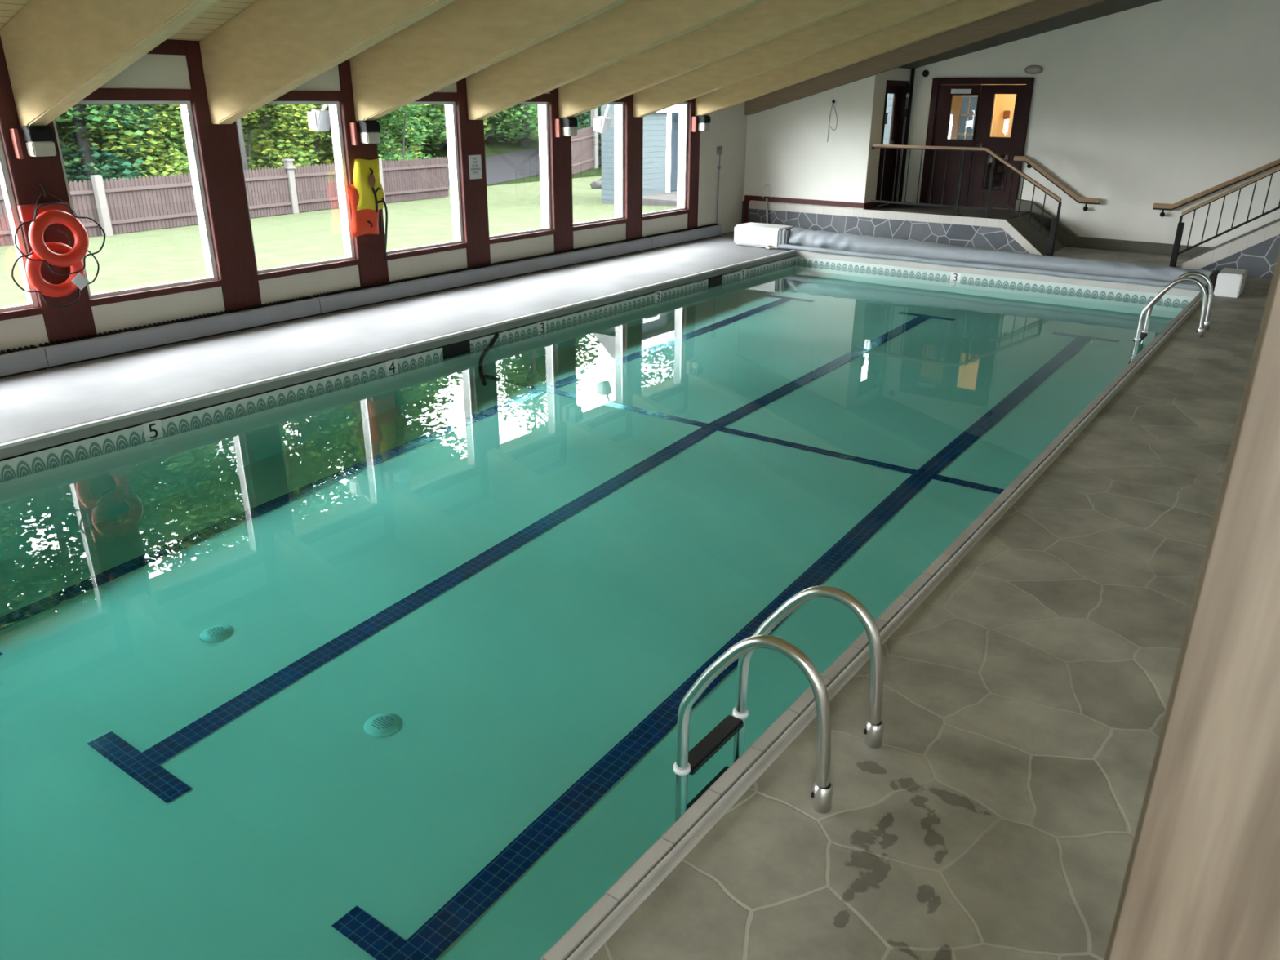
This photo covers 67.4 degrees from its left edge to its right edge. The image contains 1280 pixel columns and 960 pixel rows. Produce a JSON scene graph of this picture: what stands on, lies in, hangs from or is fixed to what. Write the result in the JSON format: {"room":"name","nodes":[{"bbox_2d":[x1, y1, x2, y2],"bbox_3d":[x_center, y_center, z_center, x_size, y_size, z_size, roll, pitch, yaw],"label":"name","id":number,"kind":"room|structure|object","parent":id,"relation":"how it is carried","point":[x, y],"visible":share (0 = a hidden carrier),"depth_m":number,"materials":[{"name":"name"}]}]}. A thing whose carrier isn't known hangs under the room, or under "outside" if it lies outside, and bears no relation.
{"room":"indoor swimming pool","nodes":[
{"label":"indoor swimming pool","id":0,"kind":"room"},
{"bbox_2d":[0,0,257,40],"bbox_3d":[1.721,-5.425,6.747,14.540,4.691,22.400,15,26,33],"label":"ceiling","id":1,"kind":"structure","parent":0,"point":[224,11],"depth_m":9.00,"materials":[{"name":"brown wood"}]},
{"bbox_2d":[0,0,221,125],"bbox_3d":[-0.028,-3.907,4.040,13.320,4.797,0.170,15,26,33],"label":"ceiling beam","id":2,"kind":"structure","parent":1,"relation":"attached to","point":[57,53],"depth_m":7.59,"materials":[{"name":"wood"}]},
{"bbox_2d":[199,0,455,124],"bbox_3d":[1.045,-4.447,5.419,13.320,4.797,0.170,15,26,33],"label":"ceiling beam","id":3,"kind":"structure","parent":1,"relation":"attached to","point":[269,49],"depth_m":8.84,"materials":[{"name":"wood"}]},
{"bbox_2d":[349,0,630,121],"bbox_3d":[2.118,-4.987,6.798,13.320,4.797,0.170,15,26,33],"label":"ceiling beam","id":4,"kind":"structure","parent":1,"relation":"attached to","point":[460,39],"depth_m":10.03,"materials":[{"name":"wood"}]},
{"bbox_2d":[466,0,765,119],"bbox_3d":[3.190,-5.527,8.177,13.320,4.797,0.170,15,26,33],"label":"ceiling beam","id":5,"kind":"structure","parent":1,"relation":"attached to","point":[632,28],"depth_m":11.20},
{"bbox_2d":[558,0,873,118],"bbox_3d":[4.263,-6.068,9.556,13.320,4.797,0.170,15,26,33],"label":"ceiling beam","id":6,"kind":"structure","parent":1,"relation":"attached to","point":[766,20],"depth_m":12.39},
{"bbox_2d":[632,0,961,116],"bbox_3d":[5.336,-6.608,10.934,13.320,4.797,0.170,15,26,33],"label":"ceiling beam","id":7,"kind":"structure","parent":1,"relation":"attached to","point":[875,15],"depth_m":13.59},
{"bbox_2d":[694,0,1035,115],"bbox_3d":[6.408,-7.148,12.313,13.320,4.797,0.170,15,26,33],"label":"ceiling beam","id":8,"kind":"structure","parent":1,"relation":"attached to","point":[962,12],"depth_m":14.80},
{"bbox_2d":[744,0,1105,115],"bbox_3d":[7.401,-7.649,13.588,13.320,4.807,0.115,15,26,33],"label":"ceiling beam","id":9,"kind":"structure","parent":1,"relation":"attached to","point":[1037,11],"depth_m":15.81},
{"bbox_2d":[236,118,248,171],"bbox_3d":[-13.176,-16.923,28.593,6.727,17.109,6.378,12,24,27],"label":"window frame","id":10,"kind":"structure","parent":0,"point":[238,122],"depth_m":31.37,"materials":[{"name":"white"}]},
{"bbox_2d":[6,104,601,226],"bbox_3d":[-18.851,-28.373,69.858,60.000,7.800,180.000,15,26,33],"label":"hill","id":11,"kind":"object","parent":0,"point":[493,147],"visible":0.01,"depth_m":47.36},
{"bbox_2d":[54,104,139,200],"bbox_3d":[-15.913,-13.847,26.428,6.121,12.859,4.935,-7,23,-17],"label":"tree","id":12,"kind":"object","parent":11,"relation":"on","point":[75,113],"visible":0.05,"depth_m":27.72,"materials":[{"name":"green plant"}]},
{"bbox_2d":[55,104,161,202],"bbox_3d":[-16.999,-9.550,27.064,5.018,4.360,5.731,3,22,6],"label":"shrub","id":13,"kind":"object","parent":11,"relation":"on","point":[68,152],"visible":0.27,"depth_m":28.14,"materials":[{"name":"green plant"}]},
{"bbox_2d":[55,104,191,178],"bbox_3d":[-15.914,-10.381,29.705,5.387,3.823,4.209,8,23,20],"label":"shrub","id":14,"kind":"object","parent":11,"relation":"on","point":[163,122],"visible":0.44,"depth_m":29.05,"materials":[{"name":"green plant"}]},
{"bbox_2d":[77,104,189,180],"bbox_3d":[-15.814,-11.336,30.670,4.842,4.831,4.288,-12,25,-28],"label":"shrub","id":15,"kind":"object","parent":11,"relation":"on","point":[181,147],"visible":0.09,"depth_m":30.34,"materials":[{"name":"green plant"}]},
{"bbox_2d":[155,104,330,170],"bbox_3d":[-13.742,-11.914,33.137,4.600,3.997,5.254,10,24,24],"label":"shrub","id":16,"kind":"object","parent":11,"relation":"on","point":[271,144],"visible":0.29,"depth_m":33.84,"materials":[{"name":"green plant"}]},
{"bbox_2d":[241,104,380,169],"bbox_3d":[-12.885,-13.394,36.325,5.876,4.170,4.591,-7,23,-17],"label":"shrub","id":17,"kind":"object","parent":11,"relation":"on","point":[327,156],"visible":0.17,"depth_m":36.23,"materials":[{"name":"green plant"}]},
{"bbox_2d":[375,104,437,161],"bbox_3d":[-9.803,-13.659,38.089,4.035,4.026,3.573,-15,26,-34],"label":"shrub","id":18,"kind":"object","parent":11,"relation":"on","point":[388,141],"visible":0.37,"depth_m":38.05,"materials":[{"name":"green plant"}]},
{"bbox_2d":[379,104,447,154],"bbox_3d":[-10.916,-17.027,43.527,5.437,4.724,6.209,14,26,31],"label":"shrub","id":19,"kind":"object","parent":11,"relation":"on","point":[431,124],"visible":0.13,"depth_m":44.30,"materials":[{"name":"green plant"}]},
{"bbox_2d":[410,104,496,150],"bbox_3d":[-10.094,-18.644,46.434,6.925,5.269,6.064,-2,22,-7],"label":"shrub","id":20,"kind":"object","parent":11,"relation":"on","point":[443,143],"visible":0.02,"depth_m":47.38,"materials":[{"name":"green plant"}]},
{"bbox_2d":[411,104,538,143],"bbox_3d":[-8.906,-20.205,50.142,7.346,5.213,5.739,0,22,-1],"label":"shrub","id":21,"kind":"object","parent":11,"relation":"on","point":[512,118],"visible":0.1,"depth_m":50.54,"materials":[{"name":"green plant"}]},
{"bbox_2d":[446,147,539,186],"bbox_3d":[-5.420,-15.750,47.165,4.062,1.150,20.916,8,23,18],"label":"road","id":22,"kind":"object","parent":11,"relation":"on","point":[508,166],"visible":0.33,"depth_m":45.10,"materials":[{"name":"asphalt"}]},
{"bbox_2d":[483,104,538,137],"bbox_3d":[-7.741,-21.679,52.939,5.360,6.039,6.052,-10,24,-24],"label":"shrub","id":23,"kind":"object","parent":11,"relation":"on","point":[516,106],"visible":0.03,"depth_m":52.88,"materials":[{"name":"green plant"}]},
{"bbox_2d":[519,104,530,146],"bbox_3d":[-6.221,-27.127,48.808,7.644,19.442,7.247,8,23,19],"label":"tree","id":24,"kind":"object","parent":11,"relation":"on","point":[526,142],"visible":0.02,"depth_m":51.39,"materials":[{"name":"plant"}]},
{"bbox_2d":[571,107,601,173],"bbox_3d":[-2.205,-16.884,47.299,0.415,3.150,10.823,7,22,15],"label":"picket fence","id":25,"kind":"object","parent":11,"relation":"on","point":[585,145],"visible":0.39,"depth_m":46.23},
{"bbox_2d":[574,106,601,155],"bbox_3d":[-2.670,-18.823,49.470,4.974,4.518,6.366,-1,22,-3],"label":"shrub","id":26,"kind":"object","parent":11,"relation":"on","point":[588,116],"visible":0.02,"depth_m":48.48,"materials":[{"name":"green plant"}]},
{"bbox_2d":[0,175,676,307],"bbox_3d":[6.389,-5.915,23.214,41.500,0.700,74.000,15,26,33],"label":"lawn","id":27,"kind":"structure","parent":0,"point":[132,260],"depth_m":23.08,"materials":[{"name":"green plant"}]},
{"bbox_2d":[0,156,449,245],"bbox_3d":[-15.543,-6.310,22.633,0.904,1.620,31.619,14,25,31],"label":"picket fence","id":28,"kind":"object","parent":27,"relation":"on","point":[119,206],"visible":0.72,"depth_m":28.20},
{"bbox_2d":[600,104,679,205],"bbox_3d":[1.870,-12.120,30.796,4.000,6.000,6.600,15,26,33],"label":"outbuilding","id":29,"kind":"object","parent":27,"relation":"on","point":[660,128],"visible":0.23,"depth_m":30.22,"materials":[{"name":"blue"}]},
{"bbox_2d":[0,53,746,352],"bbox_3d":[-3.913,-3.184,10.888,0.100,3.192,20.310,15,26,33],"label":"wall","id":30,"kind":"structure","parent":0,"point":[727,131],"depth_m":11.67,"materials":[{"name":"paint"}]},
{"bbox_2d":[0,137,38,311],"bbox_3d":[-6.107,-2.277,8.176,0.185,1.880,1.428,15,26,33],"label":"window","id":31,"kind":"structure","parent":30,"relation":"in","point":[5,181],"depth_m":8.73,"materials":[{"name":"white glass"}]},
{"bbox_2d":[0,306,44,320],"bbox_3d":[-6.052,-1.394,8.479,0.163,0.065,1.408,15,26,33],"label":"trim","id":32,"kind":"structure","parent":30,"relation":"attached to","point":[23,313],"depth_m":8.82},
{"bbox_2d":[0,35,96,343],"bbox_3d":[-5.510,-2.536,8.822,0.165,2.892,0.440,15,26,33],"label":"wall post","id":33,"kind":"object","parent":30,"relation":"attached to","point":[75,320],"visible":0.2,"depth_m":8.79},
{"bbox_2d":[8,125,56,159],"bbox_3d":[-5.355,-2.998,8.507,0.224,0.275,0.305,15,26,33],"label":"wall lamp","id":34,"kind":"object","parent":33,"relation":"attached to","point":[28,141],"visible":1,"depth_m":8.44,"materials":[{"name":"black metal"}]},
{"bbox_2d":[17,201,72,222],"bbox_3d":[-5.431,-2.451,8.762,0.064,0.140,0.430,15,26,33],"label":"board","id":35,"kind":"object","parent":33,"relation":"attached to","point":[25,211],"visible":0.66,"depth_m":8.66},
{"bbox_2d":[13,202,105,275],"bbox_3d":[-5.287,-2.199,8.742,0.135,0.632,0.795,15,26,33],"label":"life ring","id":36,"kind":"object","parent":35,"relation":"hanging from","point":[38,224],"visible":1,"depth_m":8.70,"materials":[{"name":"red plastic"}]},
{"bbox_2d":[33,182,77,217],"bbox_3d":[-5.371,-2.534,8.716,0.181,0.313,0.386,15,26,33],"label":"hook","id":37,"kind":"object","parent":33,"relation":"attached to","point":[39,184],"visible":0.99,"depth_m":8.66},
{"bbox_2d":[11,227,99,306],"bbox_3d":[-5.397,-1.957,8.850,0.130,0.723,0.774,15,26,33],"label":"life ring","id":38,"kind":"object","parent":37,"relation":"hanging from","point":[75,281],"visible":0.84,"depth_m":8.83,"materials":[{"name":"red plastic"}]},
{"bbox_2d":[53,100,217,298],"bbox_3d":[-5.034,-2.817,9.555,0.185,1.880,1.428,15,26,33],"label":"window","id":39,"kind":"structure","parent":30,"relation":"in","point":[185,106],"depth_m":9.89,"materials":[{"name":"white wood"}]},
{"bbox_2d":[81,88,194,101],"bbox_3d":[-4.969,-3.684,9.164,0.163,0.110,1.408,15,26,33],"label":"trim","id":40,"kind":"structure","parent":30,"relation":"attached to","point":[100,94],"depth_m":9.24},
{"bbox_2d":[89,280,222,306],"bbox_3d":[-4.979,-1.934,9.858,0.163,0.065,1.408,15,26,33],"label":"trim","id":41,"kind":"structure","parent":30,"relation":"attached to","point":[214,283],"depth_m":9.77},
{"bbox_2d":[146,39,186,55],"bbox_3d":[-4.967,-4.090,9.003,0.163,0.145,1.408,15,26,33],"label":"trim","id":42,"kind":"structure","parent":30,"relation":"attached to","point":[169,46],"depth_m":9.37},
{"bbox_2d":[185,40,261,311],"bbox_3d":[-4.437,-3.076,10.201,0.165,2.892,0.440,15,26,33],"label":"wall post","id":43,"kind":"object","parent":30,"relation":"attached to","point":[218,144],"visible":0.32,"depth_m":10.17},
{"bbox_2d":[235,101,355,273],"bbox_3d":[-3.962,-3.357,10.934,0.185,1.880,1.428,15,26,33],"label":"window","id":44,"kind":"structure","parent":30,"relation":"in","point":[334,106],"depth_m":11.33,"materials":[{"name":"white wood"}]},
{"bbox_2d":[306,104,330,131],"bbox_3d":[-3.741,-4.291,11.265,0.279,0.371,0.185,15,26,33],"label":"light","id":45,"kind":"object","parent":44,"relation":"attached to","point":[318,120],"visible":0.82,"depth_m":11.25,"materials":[{"name":"metal"}]},
{"bbox_2d":[272,90,342,101],"bbox_3d":[-3.896,-4.224,10.543,0.163,0.110,1.408,15,26,33],"label":"trim","id":46,"kind":"structure","parent":30,"relation":"attached to","point":[292,95],"depth_m":10.71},
{"bbox_2d":[257,258,359,280],"bbox_3d":[-3.907,-2.474,11.237,0.163,0.065,1.408,15,26,33],"label":"trim","id":47,"kind":"structure","parent":30,"relation":"attached to","point":[284,273],"depth_m":11.15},
{"bbox_2d":[337,58,389,286],"bbox_3d":[-3.365,-3.616,11.580,0.165,2.892,0.440,15,26,33],"label":"wall post","id":48,"kind":"object","parent":30,"relation":"attached to","point":[369,249],"visible":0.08,"depth_m":11.55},
{"bbox_2d":[346,183,382,237],"bbox_3d":[-3.291,-3.238,11.486,0.154,0.620,0.426,20,29,40],"label":"life vest","id":49,"kind":"object","parent":48,"relation":"hanging from","point":[365,221],"visible":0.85,"depth_m":11.44,"materials":[{"name":"orange fabric"}]},
{"bbox_2d":[349,120,380,145],"bbox_3d":[-3.209,-4.078,11.264,0.224,0.275,0.305,15,26,33],"label":"wall lamp","id":50,"kind":"object","parent":48,"relation":"attached to","point":[366,131],"visible":1,"depth_m":11.20,"materials":[{"name":"black metal"}]},
{"bbox_2d":[353,158,387,259],"bbox_3d":[-3.199,-3.228,11.536,0.199,1.216,0.456,10,24,23],"label":"life vest","id":51,"kind":"object","parent":48,"relation":"hanging from","point":[366,180],"visible":1,"depth_m":11.35,"materials":[{"name":"yellow fabric"}]},
{"bbox_2d":[386,101,463,253],"bbox_3d":[-2.889,-3.897,12.312,0.185,1.880,1.428,15,26,33],"label":"window","id":52,"kind":"structure","parent":30,"relation":"in","point":[450,107],"depth_m":12.75,"materials":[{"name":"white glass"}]},
{"bbox_2d":[386,242,467,260],"bbox_3d":[-2.834,-3.014,12.616,0.163,0.065,1.408,15,26,33],"label":"trim","id":53,"kind":"structure","parent":30,"relation":"attached to","point":[459,246],"depth_m":12.54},
{"bbox_2d":[415,92,458,102],"bbox_3d":[-2.824,-4.764,11.922,0.163,0.110,1.408,15,26,33],"label":"trim","id":54,"kind":"structure","parent":30,"relation":"attached to","point":[435,96],"depth_m":12.19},
{"bbox_2d":[454,77,490,267],"bbox_3d":[-2.292,-4.157,12.959,0.165,2.892,0.440,15,26,33],"label":"wall post","id":55,"kind":"object","parent":30,"relation":"attached to","point":[470,133],"visible":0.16,"depth_m":12.95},
{"bbox_2d":[468,155,482,179],"bbox_3d":[-2.213,-4.208,12.897,0.006,0.305,0.230,15,26,33],"label":"paper sign","id":56,"kind":"object","parent":55,"relation":"attached to","point":[474,161],"visible":1,"depth_m":12.89,"materials":[{"name":"white paper"}]},
{"bbox_2d":[488,102,551,238],"bbox_3d":[-1.816,-4.437,13.691,0.185,1.880,1.428,15,26,33],"label":"window","id":57,"kind":"structure","parent":30,"relation":"in","point":[543,115],"depth_m":14.14,"materials":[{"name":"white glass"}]},
{"bbox_2d":[489,229,555,244],"bbox_3d":[-1.762,-3.554,13.995,0.163,0.065,1.408,15,26,33],"label":"trim","id":58,"kind":"structure","parent":30,"relation":"attached to","point":[518,237],"depth_m":13.93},
{"bbox_2d":[547,87,573,252],"bbox_3d":[-1.219,-4.697,14.338,0.165,2.892,0.440,15,26,33],"label":"wall post","id":59,"kind":"object","parent":30,"relation":"attached to","point":[560,148],"visible":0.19,"depth_m":14.36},
{"bbox_2d":[554,116,577,137],"bbox_3d":[-1.064,-5.158,14.022,0.224,0.275,0.305,15,26,33],"label":"wall lamp","id":60,"kind":"object","parent":59,"relation":"attached to","point":[565,126],"visible":1,"depth_m":13.95,"materials":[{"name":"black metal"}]},
{"bbox_2d":[573,102,623,226],"bbox_3d":[-0.744,-4.977,15.070,0.185,1.880,1.428,15,26,33],"label":"window","id":61,"kind":"structure","parent":30,"relation":"in","point":[618,106],"depth_m":15.53,"materials":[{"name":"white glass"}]},
{"bbox_2d":[593,104,610,133],"bbox_3d":[-0.574,-5.826,15.361,0.280,0.501,0.185,15,26,33],"label":"light","id":62,"kind":"object","parent":61,"relation":"attached to","point":[601,124],"visible":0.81,"depth_m":15.37,"materials":[{"name":"metal"}]},
{"bbox_2d":[573,218,626,231],"bbox_3d":[-0.689,-4.094,15.373,0.163,0.065,1.408,15,26,33],"label":"trim","id":63,"kind":"structure","parent":30,"relation":"attached to","point":[598,224],"depth_m":15.30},
{"bbox_2d":[623,93,643,239],"bbox_3d":[-0.147,-5.237,15.716,0.165,2.892,0.440,15,26,33],"label":"wall post","id":64,"kind":"object","parent":30,"relation":"attached to","point":[633,126],"visible":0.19,"depth_m":15.70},
{"bbox_2d":[642,102,688,215],"bbox_3d":[0.338,-5.522,16.461,0.185,1.880,1.460,15,26,33],"label":"window","id":65,"kind":"structure","parent":30,"relation":"in","point":[683,107],"depth_m":16.95,"materials":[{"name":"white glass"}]},
{"bbox_2d":[642,209,688,220],"bbox_3d":[0.393,-4.639,16.764,0.163,0.065,1.440,15,26,33],"label":"trim","id":66,"kind":"structure","parent":30,"relation":"attached to","point":[681,211],"depth_m":16.70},
{"bbox_2d":[685,97,700,228],"bbox_3d":[0.907,-5.767,17.070,0.165,2.892,0.310,15,26,33],"label":"wall post","id":67,"kind":"object","parent":30,"relation":"attached to","point":[693,138],"visible":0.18,"depth_m":17.09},
{"bbox_2d":[691,115,711,132],"bbox_3d":[1.081,-6.239,16.780,0.224,0.275,0.305,15,26,33],"label":"wall lamp","id":68,"kind":"object","parent":67,"relation":"attached to","point":[701,122],"visible":1,"depth_m":16.71,"materials":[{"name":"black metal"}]},
{"bbox_2d":[0,231,791,443],"bbox_3d":[-3.063,-1.606,10.844,2.060,0.300,20.110,15,26,33],"label":"floor","id":69,"kind":"structure","parent":0,"point":[49,399],"depth_m":10.01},
{"bbox_2d":[0,345,48,377],"bbox_3d":[-6.270,-0.812,8.094,0.154,0.215,2.322,15,26,33],"label":"baseboard heater","id":70,"kind":"object","parent":69,"relation":"on","point":[33,358],"visible":1,"depth_m":8.78,"materials":[{"name":"metal"}]},
{"bbox_2d":[38,296,320,368],"bbox_3d":[-4.695,-1.605,10.118,0.154,0.215,3.032,15,26,33],"label":"baseboard heater","id":71,"kind":"object","parent":69,"relation":"on","point":[84,348],"visible":1,"depth_m":9.88,"materials":[{"name":"metal"}]},
{"bbox_2d":[311,263,500,315],"bbox_3d":[-2.914,-2.502,12.407,0.154,0.215,3.022,15,26,33],"label":"baseboard heater","id":72,"kind":"object","parent":69,"relation":"on","point":[356,297],"visible":1,"depth_m":12.21,"materials":[{"name":"metal"}]},
{"bbox_2d":[493,236,652,279],"bbox_3d":[-0.940,-3.495,14.944,0.154,0.215,3.692,15,26,33],"label":"baseboard heater","id":73,"kind":"object","parent":69,"relation":"on","point":[522,266],"visible":1,"depth_m":14.70,"materials":[{"name":"metal"}]},
{"bbox_2d":[645,223,721,249],"bbox_3d":[0.808,-4.376,17.192,0.154,0.215,2.252,15,26,33],"label":"baseboard heater","id":74,"kind":"object","parent":69,"relation":"on","point":[700,233],"visible":1,"depth_m":17.09,"materials":[{"name":"metal"}]},
{"bbox_2d":[0,255,795,561],"bbox_3d":[-2.480,-0.460,10.249,0.206,1.815,17.620,15,26,33],"label":"wall","id":75,"kind":"structure","parent":0,"point":[47,495],"depth_m":8.57,"materials":[{"name":"tile"}]},
{"bbox_2d":[0,249,795,461],"bbox_3d":[-2.440,-1.334,9.876,0.121,0.114,17.220,15,26,33],"label":"pool coping","id":76,"kind":"object","parent":75,"relation":"on","point":[24,446],"visible":1,"depth_m":9.03,"materials":[{"name":"white tile"}]},
{"bbox_2d":[478,333,498,386],"bbox_3d":[-1.694,-1.331,10.476,0.180,0.358,0.958,1,22,1],"label":"hose","id":77,"kind":"object","parent":75,"relation":"attached to","point":[488,348],"visible":1,"depth_m":10.63,"materials":[{"name":"black rubber"}]},
{"bbox_2d":[0,274,1173,959],"bbox_3d":[0.068,-0.068,8.408,6.107,0.530,17.400,15,26,33],"label":"pool water","id":78,"kind":"structure","parent":0,"point":[533,569],"depth_m":6.27,"materials":[{"name":"liquid"}]},
{"bbox_2d":[199,624,234,642],"bbox_3d":[-2.705,0.976,6.133,0.210,0.018,0.210,15,26,33],"label":"drain cover","id":79,"kind":"object","parent":78,"relation":"on","point":[219,633],"visible":1,"depth_m":6.12,"materials":[{"name":"plastic"}]},
{"bbox_2d":[363,712,401,737],"bbox_3d":[-1.407,1.335,5.251,0.210,0.018,0.210,15,26,33],"label":"drain cover","id":80,"kind":"object","parent":78,"relation":"on","point":[384,724],"visible":1,"depth_m":5.23,"materials":[{"name":"plastic"}]},
{"bbox_2d":[743,73,879,208],"bbox_3d":[3.048,-6.370,17.665,2.600,4.200,0.160,15,26,33],"label":"wall","id":81,"kind":"structure","parent":0,"point":[788,149],"depth_m":17.55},
{"bbox_2d":[743,195,876,223],"bbox_3d":[3.194,-5.026,18.263,2.480,0.660,0.560,15,26,33],"label":"trim","id":82,"kind":"structure","parent":81,"relation":"attached to","point":[747,197],"depth_m":17.94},
{"bbox_2d":[883,93,893,144],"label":"window","id":83,"kind":"structure","parent":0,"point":[890,96],"depth_m":24.07,"materials":[{"name":"white"}]},
{"bbox_2d":[867,67,911,206],"bbox_3d":[4.561,-6.366,17.676,0.160,4.200,1.630,15,26,33],"label":"wall","id":84,"kind":"structure","parent":0,"point":[898,73],"depth_m":17.23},
{"bbox_2d":[875,80,909,206],"bbox_3d":[4.597,-6.228,17.775,0.172,2.170,1.040,15,26,33],"label":"door","id":85,"kind":"structure","parent":84,"relation":"in","point":[898,88],"depth_m":17.92,"materials":[{"name":"brown wood"}]},
{"bbox_2d":[897,67,915,201],"bbox_3d":[5.030,-6.504,18.099,0.070,2.450,0.067,15,26,33],"label":"door frame","id":86,"kind":"structure","parent":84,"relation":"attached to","point":[913,70],"depth_m":18.07,"materials":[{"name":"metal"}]},
{"bbox_2d":[741,200,1066,255],"bbox_3d":[4.827,-4.800,17.862,5.760,0.555,1.761,15,26,33],"label":"low wall","id":87,"kind":"structure","parent":0,"point":[1005,230],"depth_m":16.93,"materials":[{"name":"stone"}]},
{"bbox_2d":[871,143,1062,256],"bbox_3d":[5.446,-4.799,16.361,3.315,1.666,0.120,15,26,33],"label":"stair railing","id":88,"kind":"object","parent":87,"relation":"on","point":[1051,239],"visible":0.97,"depth_m":16.08,"materials":[{"name":"black metal"}]},
{"bbox_2d":[589,244,1271,959],"bbox_3d":[2.849,-0.382,7.845,11.285,0.300,21.800,15,26,33],"label":"floor","id":89,"kind":"structure","parent":0,"point":[995,815],"depth_m":3.81,"materials":[{"name":"stone"}]},
{"bbox_2d":[673,585,884,822],"bbox_3d":[0.541,1.142,3.835,0.679,1.456,0.527,15,26,33],"label":"pool ladder","id":90,"kind":"object","parent":89,"relation":"on","point":[686,762],"visible":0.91,"depth_m":3.69,"materials":[{"name":"metal"}]},
{"bbox_2d":[733,222,1247,297],"bbox_3d":[4.900,-3.514,14.877,7.775,0.363,0.744,15,26,33],"label":"reel","id":91,"kind":"object","parent":89,"relation":"on","point":[1228,282],"visible":0.98,"depth_m":14.64,"materials":[{"name":"white paint"}]},
{"bbox_2d":[1128,271,1213,364],"bbox_3d":[5.984,-1.599,10.832,0.679,1.456,0.527,15,26,33],"label":"pool ladder","id":92,"kind":"object","parent":89,"relation":"on","point":[1204,323],"visible":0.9,"depth_m":10.66,"materials":[{"name":"metal"}]},
{"bbox_2d":[1104,248,1279,959],"bbox_3d":[0.548,-0.737,0.399,0.200,5.822,0.180,15,26,33],"label":"timber post","id":93,"kind":"object","parent":89,"relation":"on","point":[1202,881],"visible":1,"depth_m":0.73,"materials":[{"name":"brown wood"}]},
{"bbox_2d":[1175,217,1279,278],"bbox_3d":[10.545,-4.342,13.487,4.700,2.991,1.601,15,26,33],"label":"stairs","id":94,"kind":"structure","parent":89,"relation":"on","point":[1256,251],"depth_m":14.11,"materials":[{"name":"stone"}]},
{"bbox_2d":[1168,166,1279,266],"bbox_3d":[9.226,-4.125,13.486,2.740,2.572,0.085,15,26,33],"label":"stair railing","id":95,"kind":"object","parent":94,"relation":"attached to","point":[1180,229],"visible":0.9,"depth_m":14.13,"materials":[{"name":"black metal"}]},
{"bbox_2d":[947,95,962,139],"bbox_3d":[6.095,-6.626,18.762,1.450,2.700,1.840,15,26,33],"label":"wall","id":96,"kind":"structure","parent":0,"point":[956,105],"depth_m":19.37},
{"bbox_2d":[957,95,977,139],"bbox_3d":[6.652,-7.137,19.266,0.504,1.115,0.036,15,26,33],"label":"window","id":97,"kind":"structure","parent":96,"relation":"in","point":[968,108],"depth_m":19.27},
{"bbox_2d":[794,255,1195,318],"bbox_3d":[5.179,-2.338,15.102,6.107,1.815,0.207,15,26,33],"label":"wall","id":98,"kind":"structure","parent":0,"point":[1169,305],"depth_m":14.56,"materials":[{"name":"tile"}]},
{"bbox_2d":[795,249,1200,297],"bbox_3d":[5.179,-3.219,14.735,6.347,0.093,0.160,15,26,33],"label":"pool coping","id":99,"kind":"object","parent":98,"relation":"on","point":[1131,286],"visible":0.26,"depth_m":14.43,"materials":[{"name":"tile"}]},
{"bbox_2d":[984,155,1008,190],"bbox_3d":[6.918,-5.552,17.693,1.480,1.100,0.080,15,26,33],"label":"panel","id":100,"kind":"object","parent":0,"point":[998,178],"depth_m":17.82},
{"bbox_2d":[979,84,1026,137],"bbox_3d":[7.087,-6.174,17.636,1.620,2.700,1.040,15,26,33],"label":"wall","id":101,"kind":"structure","parent":0,"point":[1001,127],"depth_m":18.10,"materials":[{"name":"paint"}]},
{"bbox_2d":[898,0,1161,68],"bbox_3d":[8.938,-8.022,13.447,10.840,3.997,1.694,15,26,33],"label":"ceiling","id":102,"kind":"structure","parent":0,"point":[1106,7],"depth_m":15.68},
{"bbox_2d":[902,0,1279,247],"bbox_3d":[9.509,-7.290,14.519,11.200,8.300,0.160,15,26,33],"label":"wall","id":103,"kind":"structure","parent":0,"point":[1132,110],"depth_m":15.82,"materials":[{"name":"paint"}]},
{"bbox_2d":[919,76,1035,209],"bbox_3d":[6.098,-6.136,17.494,1.790,2.224,0.156,15,26,33],"label":"door","id":104,"kind":"structure","parent":103,"relation":"in","point":[943,89],"depth_m":17.49,"materials":[{"name":"brown wood"}]},
{"bbox_2d":[1013,155,1100,211],"bbox_3d":[7.308,-5.209,16.848,1.540,0.865,0.140,15,26,33],"label":"wall handrail","id":105,"kind":"object","parent":103,"relation":"attached to","point":[1030,163],"visible":1,"depth_m":16.79,"materials":[{"name":"brown wood"}]},
{"bbox_2d":[1014,199,1212,257],"bbox_3d":[10.286,-3.766,15.083,8.600,0.740,0.160,15,26,33],"label":"baseboard","id":106,"kind":"structure","parent":103,"relation":"attached to","point":[1064,233],"depth_m":16.66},
{"bbox_2d":[1152,159,1279,217],"bbox_3d":[9.942,-4.963,14.895,3.280,1.906,0.140,15,26,33],"label":"wall handrail","id":107,"kind":"object","parent":103,"relation":"attached to","point":[1162,206],"visible":1,"depth_m":15.46,"materials":[{"name":"brown wood"}]},
{"bbox_3d":[2.626,0.929,6.822,0.200,1.815,17.620,15,26,33],"label":"wall","id":108,"kind":"structure","parent":0,"visible":0},
{"bbox_2d":[538,291,1208,959],"bbox_3d":[2.600,0.030,6.489,0.124,0.101,17.220,15,26,33],"label":"pool coping","id":109,"kind":"object","parent":108,"relation":"on","point":[592,931],"visible":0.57,"depth_m":3.84,"materials":[{"name":"tile"}]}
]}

